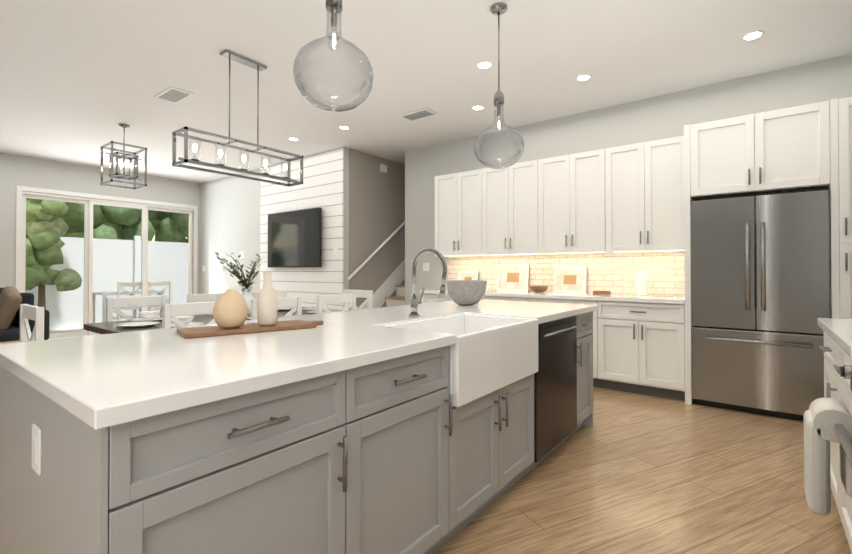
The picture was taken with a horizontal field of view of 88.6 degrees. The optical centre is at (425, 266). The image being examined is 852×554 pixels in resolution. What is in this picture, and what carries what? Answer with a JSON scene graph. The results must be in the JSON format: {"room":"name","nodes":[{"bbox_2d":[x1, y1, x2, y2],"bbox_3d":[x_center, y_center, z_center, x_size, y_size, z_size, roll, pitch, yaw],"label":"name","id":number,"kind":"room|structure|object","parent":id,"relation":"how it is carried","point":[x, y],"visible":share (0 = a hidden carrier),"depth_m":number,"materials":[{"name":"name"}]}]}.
{"room":"kitchen","nodes":[
{"label":"kitchen","id":0,"kind":"room"},
{"bbox_2d":[0,153,199,293],"bbox_3d":[-7.135,-0.271,6.090,0.120,2.990,7.960,0,-1,38],"label":"wall","id":1,"kind":"structure","parent":0,"point":[17,170],"depth_m":7.33,"materials":[{"name":"beige paint"}]},
{"bbox_2d":[16,185,197,293],"bbox_3d":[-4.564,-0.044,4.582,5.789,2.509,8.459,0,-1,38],"label":"door frame","id":2,"kind":"structure","parent":1,"relation":"attached to","point":[19,189],"depth_m":7.31,"materials":[{"name":"white wood"}]},
{"bbox_2d":[22,191,193,339],"bbox_3d":[-5.656,0.022,8.003,0.100,2.438,2.638,0,-1,38],"label":"sliding glass door","id":3,"kind":"structure","parent":1,"relation":"in","point":[88,203],"depth_m":7.65,"materials":[{"name":"clear glass"}]},
{"bbox_2d":[199,147,348,314],"bbox_3d":[-2.938,-0.255,7.801,4.430,2.990,0.120,0,-1,38],"label":"wall","id":4,"kind":"structure","parent":0,"point":[229,215],"depth_m":8.32,"materials":[{"name":"beige paint"}]},
{"bbox_2d":[260,146,343,309],"bbox_3d":[-2.063,-0.262,7.037,2.150,2.989,0.020,0,-1,38],"label":"wall panel","id":5,"kind":"object","parent":4,"relation":"attached to","point":[322,186],"visible":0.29,"depth_m":6.79,"materials":[{"name":"white wood"}]},
{"bbox_2d":[268,207,321,267],"bbox_3d":[-2.116,-0.437,7.011,1.380,0.900,0.087,0,-1,38],"label":"wall-mounted tv","id":6,"kind":"object","parent":5,"relation":"attached to","point":[294,238],"visible":1,"depth_m":6.92,"materials":[{"name":"black plastic"}]},
{"bbox_2d":[333,247,337,254],"bbox_3d":[-1.340,-0.232,6.460,0.100,0.120,0.008,0,-1,38],"label":"switch plate","id":7,"kind":"object","parent":5,"relation":"attached to","point":[335,249],"depth_m":6.45,"materials":[{"name":"white plastic"}]},
{"bbox_2d":[349,148,404,309],"bbox_3d":[-0.056,-0.254,7.976,0.120,2.990,3.680,0,-1,38],"label":"wall","id":8,"kind":"structure","parent":0,"point":[376,208],"depth_m":6.89,"materials":[{"name":"paint"}]},
{"bbox_2d":[380,164,386,172],"bbox_3d":[-0.687,-1.587,7.047,0.030,0.120,0.140,0,-1,38],"label":"switch plate","id":9,"kind":"object","parent":8,"relation":"attached to","point":[383,167],"depth_m":7.03,"materials":[{"name":"white plastic"}]},
{"bbox_2d":[0,0,851,182],"bbox_3d":[-1.396,-1.834,4.046,11.720,0.100,11.720,0,-1,38],"label":"ceiling","id":10,"kind":"structure","parent":0,"point":[80,80],"depth_m":3.85,"materials":[{"name":"white paint"}]},
{"bbox_2d":[100,123,146,188],"bbox_3d":[-3.772,-1.391,5.448,0.380,0.760,0.380,0,-1,38],"label":"lantern chandelier","id":11,"kind":"object","parent":10,"relation":"hanging from","point":[123,174],"visible":1,"depth_m":5.43,"materials":[{"name":"silver metal"}]},
{"bbox_2d":[154,87,192,102],"bbox_3d":[-2.611,-1.771,4.517,0.400,0.016,0.220,0,-1,38],"label":"ceiling vent","id":12,"kind":"object","parent":10,"relation":"in","point":[173,94],"depth_m":4.50,"materials":[{"name":"white metal"}]},
{"bbox_2d":[172,49,302,186],"bbox_3d":[-1.566,-1.284,3.756,0.220,1.004,1.060,0,-1,38],"label":"linear chandelier","id":13,"kind":"object","parent":10,"relation":"hanging from","point":[241,59],"visible":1,"depth_m":3.69,"materials":[{"name":"silver metal"}]},
{"bbox_2d":[288,137,298,140],"bbox_3d":[-1.829,-1.763,6.036,0.149,0.006,0.149,0,-1,-1],"label":"recessed light","id":14,"kind":"object","parent":10,"relation":"in","point":[291,138],"depth_m":6.02,"materials":[{"name":"white plastic"}]},
{"bbox_2d":[293,0,372,111],"bbox_3d":[-0.402,-1.245,1.908,0.342,1.115,0.342,0,-1,38],"label":"pendant light","id":15,"kind":"object","parent":10,"relation":"hanging from","point":[334,7],"visible":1,"depth_m":1.89,"materials":[{"name":"clear glass"}]},
{"bbox_2d":[338,126,349,129],"bbox_3d":[-1.040,-1.767,5.552,0.149,0.006,0.149,0,-1,32],"label":"recessed light","id":16,"kind":"object","parent":10,"relation":"in","point":[340,127],"depth_m":5.54,"materials":[{"name":"white plastic"}]},
{"bbox_2d":[400,108,437,120],"bbox_3d":[-0.089,-1.766,5.083,0.400,0.016,0.220,0,-1,38],"label":"ceiling vent","id":17,"kind":"object","parent":10,"relation":"in","point":[422,113],"depth_m":5.05,"materials":[{"name":"white metal"}]},
{"bbox_2d":[471,105,484,109],"bbox_3d":[0.580,-1.773,4.870,0.149,0.006,0.149,0,-1,-1],"label":"recessed light","id":18,"kind":"object","parent":10,"relation":"in","point":[476,107],"depth_m":4.86,"materials":[{"name":"white plastic"}]},
{"bbox_2d":[476,61,492,68],"bbox_3d":[0.517,-1.782,3.857,0.149,0.006,0.149,0,-1,32],"label":"recessed light","id":19,"kind":"object","parent":10,"relation":"in","point":[482,64],"depth_m":3.84,"materials":[{"name":"white plastic"}]},
{"bbox_2d":[474,2,523,168],"bbox_3d":[0.504,-1.235,3.016,0.342,1.115,0.342,0,-1,38],"label":"pendant light","id":20,"kind":"object","parent":10,"relation":"hanging from","point":[499,9],"visible":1,"depth_m":2.99,"materials":[{"name":"clear glass"}]},
{"bbox_2d":[575,74,591,80],"bbox_3d":[1.483,-1.780,4.109,0.149,0.006,0.149,0,-1,32],"label":"recessed light","id":21,"kind":"object","parent":10,"relation":"in","point":[582,77],"depth_m":4.10,"materials":[{"name":"white plastic"}]},
{"bbox_2d":[741,30,764,40],"bbox_3d":[2.529,-1.786,3.377,0.149,0.006,0.149,0,-1,-1],"label":"recessed light","id":22,"kind":"object","parent":10,"relation":"in","point":[752,35],"depth_m":3.37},
{"bbox_2d":[405,54,851,304],"bbox_3d":[2.332,-0.283,4.678,6.610,2.990,0.120,0,-1,38],"label":"wall","id":23,"kind":"structure","parent":0,"point":[669,115],"depth_m":4.87,"materials":[{"name":"beige paint"}]},
{"bbox_2d":[423,263,428,270],"bbox_3d":[0.002,0.007,6.395,0.120,0.120,0.008,0,-1,38],"label":"switch plate","id":24,"kind":"object","parent":23,"relation":"attached to","point":[425,265],"depth_m":6.39,"materials":[{"name":"white plastic"}]},
{"bbox_2d":[435,168,486,255],"bbox_3d":[0.535,-0.684,5.770,0.795,1.068,0.350,0,-1,38],"label":"upper cabinet","id":25,"kind":"object","parent":23,"relation":"attached to","point":[461,197],"depth_m":5.62,"materials":[{"name":"white wood"}]},
{"bbox_2d":[487,159,546,254],"bbox_3d":[1.092,-0.688,5.340,0.856,1.068,0.350,0,-1,38],"label":"upper cabinet","id":26,"kind":"object","parent":23,"relation":"attached to","point":[514,192],"depth_m":5.16,"materials":[{"name":"white wood"}]},
{"bbox_2d":[448,251,684,295],"bbox_3d":[1.484,0.074,5.246,2.970,0.458,0.012,0,-1,38],"label":"tile backsplash","id":27,"kind":"structure","parent":23,"relation":"attached to","point":[617,272],"depth_m":4.87,"materials":[{"name":"tile"}]},
{"bbox_2d":[543,148,610,253],"bbox_3d":[1.674,-0.692,4.890,0.856,1.068,0.350,0,-1,38],"label":"upper cabinet","id":28,"kind":"object","parent":23,"relation":"attached to","point":[577,186],"depth_m":4.71,"materials":[{"name":"white wood"}]},
{"bbox_2d":[611,136,683,251],"bbox_3d":[2.236,-0.696,4.456,0.806,1.068,0.350,0,-1,38],"label":"upper cabinet","id":29,"kind":"object","parent":23,"relation":"attached to","point":[627,198],"depth_m":4.28,"materials":[{"name":"white wood"}]},
{"bbox_2d":[688,99,831,200],"bbox_3d":[2.862,-0.929,3.792,0.902,0.635,0.640,0,-1,38],"label":"upper cabinet","id":30,"kind":"object","parent":23,"relation":"attached to","point":[806,146],"depth_m":3.51,"materials":[{"name":"white wood"}]},
{"bbox_2d":[434,386,851,553],"bbox_3d":[-1.396,1.256,4.018,11.720,0.100,11.720,0,-1,38],"label":"floor","id":31,"kind":"structure","parent":0,"point":[631,473],"depth_m":2.29,"materials":[{"name":"brown wood"}]},
{"bbox_2d":[20,304,43,341],"bbox_3d":[-2.349,0.721,2.887,0.450,0.950,0.435,0,-1,38],"label":"dining chair","id":32,"kind":"object","parent":31,"relation":"on","point":[32,312],"visible":0.21,"depth_m":2.69,"materials":[{"name":"white paint"}]},
{"bbox_2d":[106,295,166,321],"bbox_3d":[-2.583,0.729,3.791,0.435,0.950,0.450,0,-1,38],"label":"dining chair","id":33,"kind":"object","parent":31,"relation":"on","point":[113,305],"visible":0.29,"depth_m":3.61,"materials":[{"name":"white paint"}]},
{"bbox_2d":[162,301,215,328],"bbox_3d":[-1.416,0.721,2.889,0.435,0.950,0.450,0,-1,38],"label":"dining chair","id":34,"kind":"object","parent":31,"relation":"on","point":[170,312],"visible":0.12,"depth_m":2.92,"materials":[{"name":"white paint"}]},
{"bbox_2d":[187,293,222,315],"bbox_3d":[-2.204,0.733,4.281,0.435,0.950,0.450,0,-1,38],"label":"dining chair","id":35,"kind":"object","parent":31,"relation":"on","point":[192,298],"visible":0.12,"depth_m":4.08,"materials":[{"name":"white paint"}]},
{"bbox_2d":[83,307,342,333],"bbox_3d":[-1.621,0.824,3.829,1.020,0.760,2.000,0,-1,38],"label":"dining table","id":36,"kind":"object","parent":31,"relation":"on","point":[106,328],"visible":0.12,"depth_m":3.30,"materials":[{"name":"brown wood"}]},
{"bbox_2d":[116,320,151,327],"bbox_3d":[-2.110,0.428,3.200,0.268,0.020,0.268,0,-1,-7],"label":"plate","id":37,"kind":"object","parent":36,"relation":"on","point":[137,323],"depth_m":3.24,"materials":[{"name":"ceramic"}]},
{"bbox_2d":[129,311,159,319],"bbox_3d":[-2.237,0.403,3.526,0.268,0.076,0.268,0,-1,-7],"label":"plate","id":38,"kind":"object","parent":36,"relation":"on","point":[149,318],"depth_m":3.49,"materials":[{"name":"ceramic"}]},
{"bbox_2d":[151,314,210,327],"bbox_3d":[-1.762,0.400,3.159,0.268,0.076,0.268,0,-1,-7],"label":"plate","id":39,"kind":"object","parent":36,"relation":"on","point":[187,320],"depth_m":3.21,"materials":[{"name":"ceramic"}]},
{"bbox_2d":[215,252,264,315],"bbox_3d":[-1.548,0.154,3.881,0.579,0.578,0.501,0,-1,38],"label":"potted plant","id":40,"kind":"object","parent":36,"relation":"on","point":[247,295],"visible":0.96,"depth_m":3.83,"materials":[{"name":"plant"}]},
{"bbox_2d":[246,308,281,319],"bbox_3d":[-1.383,0.404,3.650,0.268,0.076,0.268,0,-1,-7],"label":"plate","id":41,"kind":"object","parent":36,"relation":"on","point":[279,309],"depth_m":3.70,"materials":[{"name":"ceramic"}]},
{"bbox_2d":[302,305,334,313],"bbox_3d":[-1.004,0.408,4.140,0.268,0.076,0.268,0,-1,-7],"label":"plate","id":42,"kind":"object","parent":36,"relation":"on","point":[308,310],"depth_m":4.18,"materials":[{"name":"ceramic"}]},
{"bbox_2d":[252,290,287,298],"bbox_3d":[-1.825,0.738,4.772,0.435,0.950,0.450,0,-1,38],"label":"dining chair","id":43,"kind":"object","parent":31,"relation":"on","point":[281,294],"visible":0.04,"depth_m":4.73,"materials":[{"name":"white paint"}]},
{"bbox_2d":[251,297,301,319],"bbox_3d":[-1.037,0.725,3.380,0.435,0.950,0.450,0,-1,38],"label":"dining chair","id":44,"kind":"object","parent":31,"relation":"on","point":[295,303],"visible":0.12,"depth_m":3.57,"materials":[{"name":"white paint"}]},
{"bbox_2d":[0,308,597,553],"bbox_3d":[-0.100,0.754,2.359,1.110,0.874,3.073,0,-1,38],"label":"kitchen island","id":45,"kind":"object","parent":31,"relation":"on","point":[415,426],"depth_m":1.28,"materials":[{"name":"grey wood"}]},
{"bbox_2d":[0,300,597,423],"bbox_3d":[-0.107,0.297,2.375,1.120,0.040,3.100,0,-1,38],"label":"island countertop","id":46,"kind":"structure","parent":45,"relation":"on","point":[104,376],"depth_m":1.35,"materials":[{"name":"white stone"}]},
{"bbox_2d":[177,320,322,338],"bbox_3d":[-0.727,0.263,1.885,0.590,0.018,0.200,0,-1,-37],"label":"cutting board","id":47,"kind":"object","parent":46,"relation":"on","point":[198,332],"visible":1,"depth_m":1.79,"materials":[{"name":"brown wood"}]},
{"bbox_2d":[213,289,247,327],"bbox_3d":[-0.807,0.173,1.804,0.134,0.158,0.134,0,-1,38],"label":"round vase","id":48,"kind":"object","parent":47,"relation":"on","point":[230,309],"visible":1,"depth_m":1.76,"materials":[{"name":"beige ceramic"}]},
{"bbox_2d":[257,271,277,325],"bbox_3d":[-0.686,0.137,1.888,0.084,0.232,0.084,0,-1,38],"label":"vase","id":49,"kind":"object","parent":47,"relation":"on","point":[267,305],"visible":1,"depth_m":1.86,"materials":[{"name":"beige ceramic"}]},
{"bbox_2d":[446,280,486,304],"bbox_3d":[0.301,0.194,3.248,0.304,0.180,0.304,0,-1,38],"label":"bowl","id":50,"kind":"object","parent":46,"relation":"on","point":[466,292],"visible":1,"depth_m":3.14,"materials":[{"name":"grey stone"}]},
{"bbox_2d":[316,293,355,313],"bbox_3d":[-0.658,0.730,3.870,0.435,0.950,0.450,0,-1,38],"label":"dining chair","id":51,"kind":"object","parent":31,"relation":"on","point":[323,300],"visible":0.12,"depth_m":3.96,"materials":[{"name":"white paint"}]},
{"bbox_2d":[344,289,372,309],"bbox_3d":[-0.891,0.738,4.774,0.450,0.950,0.435,0,-1,38],"label":"dining chair","id":52,"kind":"object","parent":31,"relation":"on","point":[368,294],"visible":0.17,"depth_m":4.87,"materials":[{"name":"white paint"}]},
{"bbox_2d":[385,285,404,306],"bbox_3d":[0.157,0.036,7.708,0.500,2.405,3.520,0,-1,38],"label":"staircase","id":53,"kind":"structure","parent":31,"relation":"on","point":[398,299],"depth_m":7.03,"materials":[{"name":"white wood"}]},
{"bbox_2d":[347,221,404,308],"bbox_3d":[-0.211,-0.574,7.619,0.079,2.992,3.107,0,-1,38],"label":"railing","id":54,"kind":"object","parent":53,"relation":"attached to","point":[387,288],"visible":0.48,"depth_m":7.07,"materials":[{"name":"white wood"}]},
{"bbox_2d":[422,293,452,302],"bbox_3d":[0.449,0.784,5.646,0.795,0.874,0.630,0,-1,38],"label":"base cabinet","id":55,"kind":"object","parent":31,"relation":"on","point":[427,297],"depth_m":5.53,"materials":[{"name":"white wood"}]},
{"bbox_2d":[481,297,534,301],"bbox_3d":[1.007,0.780,5.215,0.857,0.874,0.630,0,-1,38],"label":"base cabinet","id":56,"kind":"object","parent":31,"relation":"on","point":[529,299],"depth_m":4.86,"materials":[{"name":"white wood"}]},
{"bbox_2d":[535,297,606,388],"bbox_3d":[1.589,0.776,4.766,0.855,0.874,0.630,0,-1,38],"label":"base cabinet","id":57,"kind":"object","parent":31,"relation":"on","point":[599,358],"depth_m":4.30,"materials":[{"name":"white wood"}]},
{"bbox_2d":[603,301,684,400],"bbox_3d":[2.151,0.772,4.332,0.805,0.874,0.630,0,-1,38],"label":"base cabinet","id":58,"kind":"object","parent":31,"relation":"on","point":[638,344],"depth_m":4.04,"materials":[{"name":"white wood"}]},
{"bbox_2d":[419,289,684,304],"bbox_3d":[1.287,0.321,4.989,2.970,0.040,0.653,0,-1,38],"label":"countertop","id":59,"kind":"structure","parent":58,"relation":"on","point":[649,299],"depth_m":4.47,"materials":[{"name":"white stone"}]},
{"bbox_2d":[458,271,478,279],"bbox_3d":[0.570,0.185,5.903,0.300,0.250,0.061,0,-1,38],"label":"picture frame","id":60,"kind":"object","parent":59,"relation":"on","point":[468,275],"visible":0.54,"depth_m":5.90,"materials":[{"name":"paper"}]},
{"bbox_2d":[497,264,529,290],"bbox_3d":[1.096,0.137,5.488,0.420,0.339,0.075,0,-1,38],"label":"picture frame","id":61,"kind":"object","parent":59,"relation":"on","point":[513,277],"visible":0.92,"depth_m":5.48,"materials":[{"name":"paper"}]},
{"bbox_2d":[529,286,548,292],"bbox_3d":[1.314,0.265,5.081,0.220,0.072,0.220,0,-1,38],"label":"bowl","id":62,"kind":"object","parent":59,"relation":"on","point":[538,289],"visible":1,"depth_m":5.01,"materials":[{"name":"brown wood"}]},
{"bbox_2d":[554,267,586,292],"bbox_3d":[1.668,0.152,5.050,0.370,0.300,0.069,0,-1,38],"label":"picture frame","id":63,"kind":"object","parent":59,"relation":"on","point":[570,279],"visible":0.94,"depth_m":5.04,"materials":[{"name":"paper"}]},
{"bbox_2d":[593,290,610,294],"bbox_3d":[1.883,0.277,4.673,0.160,0.040,0.090,0,-1,38],"label":"tray","id":64,"kind":"object","parent":59,"relation":"on","point":[602,292],"visible":1,"depth_m":4.64,"materials":[{"name":"brown wood"}]},
{"bbox_2d":[635,272,646,295],"bbox_3d":[2.205,0.172,4.469,0.110,0.245,0.110,0,-1,38],"label":"jar","id":65,"kind":"object","parent":59,"relation":"on","point":[640,283],"visible":1,"depth_m":4.42,"materials":[{"name":"ceramic"}]},
{"bbox_2d":[691,188,830,420],"bbox_3d":[2.834,0.304,3.744,0.890,1.800,0.713,0,-1,38],"label":"fridge","id":66,"kind":"object","parent":31,"relation":"on","point":[760,265],"visible":0.9,"depth_m":3.49,"materials":[{"name":"silver metal"}]},
{"bbox_2d":[821,334,832,492],"bbox_3d":[2.193,0.750,1.895,0.635,0.874,0.621,0,-1,38],"label":"base cabinet","id":67,"kind":"object","parent":31,"relation":"on","point":[828,354],"depth_m":2.18,"materials":[{"name":"white wood"}]},
{"bbox_2d":[804,365,851,515],"bbox_3d":[1.263,0.697,0.813,0.783,0.960,1.216,0,-1,38],"label":"range","id":68,"kind":"object","parent":31,"relation":"on","point":[827,421],"visible":1,"depth_m":1.36,"materials":[{"name":"metal"}]},
{"bbox_2d":[825,97,851,318],"bbox_3d":[3.481,-0.025,3.305,0.664,2.450,0.640,0,-1,38],"label":"tall cabinet","id":69,"kind":"object","parent":31,"relation":"on","point":[840,190],"depth_m":3.22,"materials":[{"name":"white wood"}]},
{"bbox_2d":[829,342,851,552],"bbox_3d":[1.887,0.747,1.499,0.635,0.874,0.622,0,-1,38],"label":"base cabinet","id":70,"kind":"object","parent":31,"relation":"on","point":[836,349],"depth_m":1.84,"materials":[{"name":"white wood"}]},
{"bbox_2d":[817,318,851,357],"bbox_3d":[2.036,0.291,1.716,0.658,0.040,1.142,0,-1,38],"label":"countertop","id":71,"kind":"structure","parent":70,"relation":"on","point":[838,331],"depth_m":1.90,"materials":[{"name":"white stone"}]},
{"bbox_3d":[-5.236,1.200,4.061,3.150,0.012,3.650,0,-1,38],"label":"living room rug","id":72,"kind":"object","parent":31,"relation":"on","visible":0},
{"bbox_2d":[0,340,19,343],"bbox_3d":[-3.955,0.965,4.077,0.540,0.457,0.540,0,-1,38],"label":"coffee table","id":73,"kind":"object","parent":72,"relation":"on","point":[8,342],"depth_m":4.24,"materials":[{"name":"brown wood"}]},
{"bbox_2d":[0,286,49,341],"bbox_3d":[-5.805,0.718,4.548,1.020,0.960,2.720,0,-1,38],"label":"sofa","id":74,"kind":"object","parent":72,"relation":"on","point":[12,299],"visible":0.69,"depth_m":5.18,"materials":[{"name":"black fabric"}]},
{"label":"outside","id":75,"kind":"structure","parent":0,"visible":0},
{"bbox_2d":[49,328,82,333],"bbox_3d":[-11.482,1.351,12.390,14.479,0.100,22.000,0,-1,38],"label":"patio","id":76,"kind":"structure","parent":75,"point":[65,330],"depth_m":8.65,"materials":[{"name":"grey concrete"}]},
{"bbox_2d":[25,198,188,309],"bbox_3d":[-7.824,-2.148,12.618,8.241,6.921,11.179,0,-1,38],"label":"trees","id":77,"kind":"object","parent":76,"relation":"on","point":[109,228],"depth_m":8.10,"materials":[{"name":"green plant"}]},
{"bbox_2d":[25,236,188,330],"bbox_3d":[-7.161,0.286,9.062,0.200,1.970,22.120,0,-1,38],"label":"fence","id":78,"kind":"object","parent":76,"relation":"on","point":[106,279],"depth_m":9.49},
{"bbox_2d":[113,282,140,321],"bbox_3d":[-5.746,0.770,8.382,0.435,0.950,0.450,0,-1,38],"label":"patio chair","id":79,"kind":"object","parent":76,"relation":"on","point":[126,284],"depth_m":8.24,"materials":[{"name":"white paint"}]},
{"bbox_2d":[93,290,164,322],"bbox_3d":[-6.092,0.890,8.926,0.750,0.760,1.100,0,-1,38],"label":"patio table","id":80,"kind":"object","parent":76,"relation":"on","point":[105,294],"depth_m":8.53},
{"bbox_2d":[139,281,171,317],"bbox_3d":[-5.447,0.773,8.770,0.435,0.950,0.450,0,-1,38],"label":"patio chair","id":81,"kind":"object","parent":76,"relation":"on","point":[167,284],"depth_m":8.69,"materials":[{"name":"white paint"}]}
]}

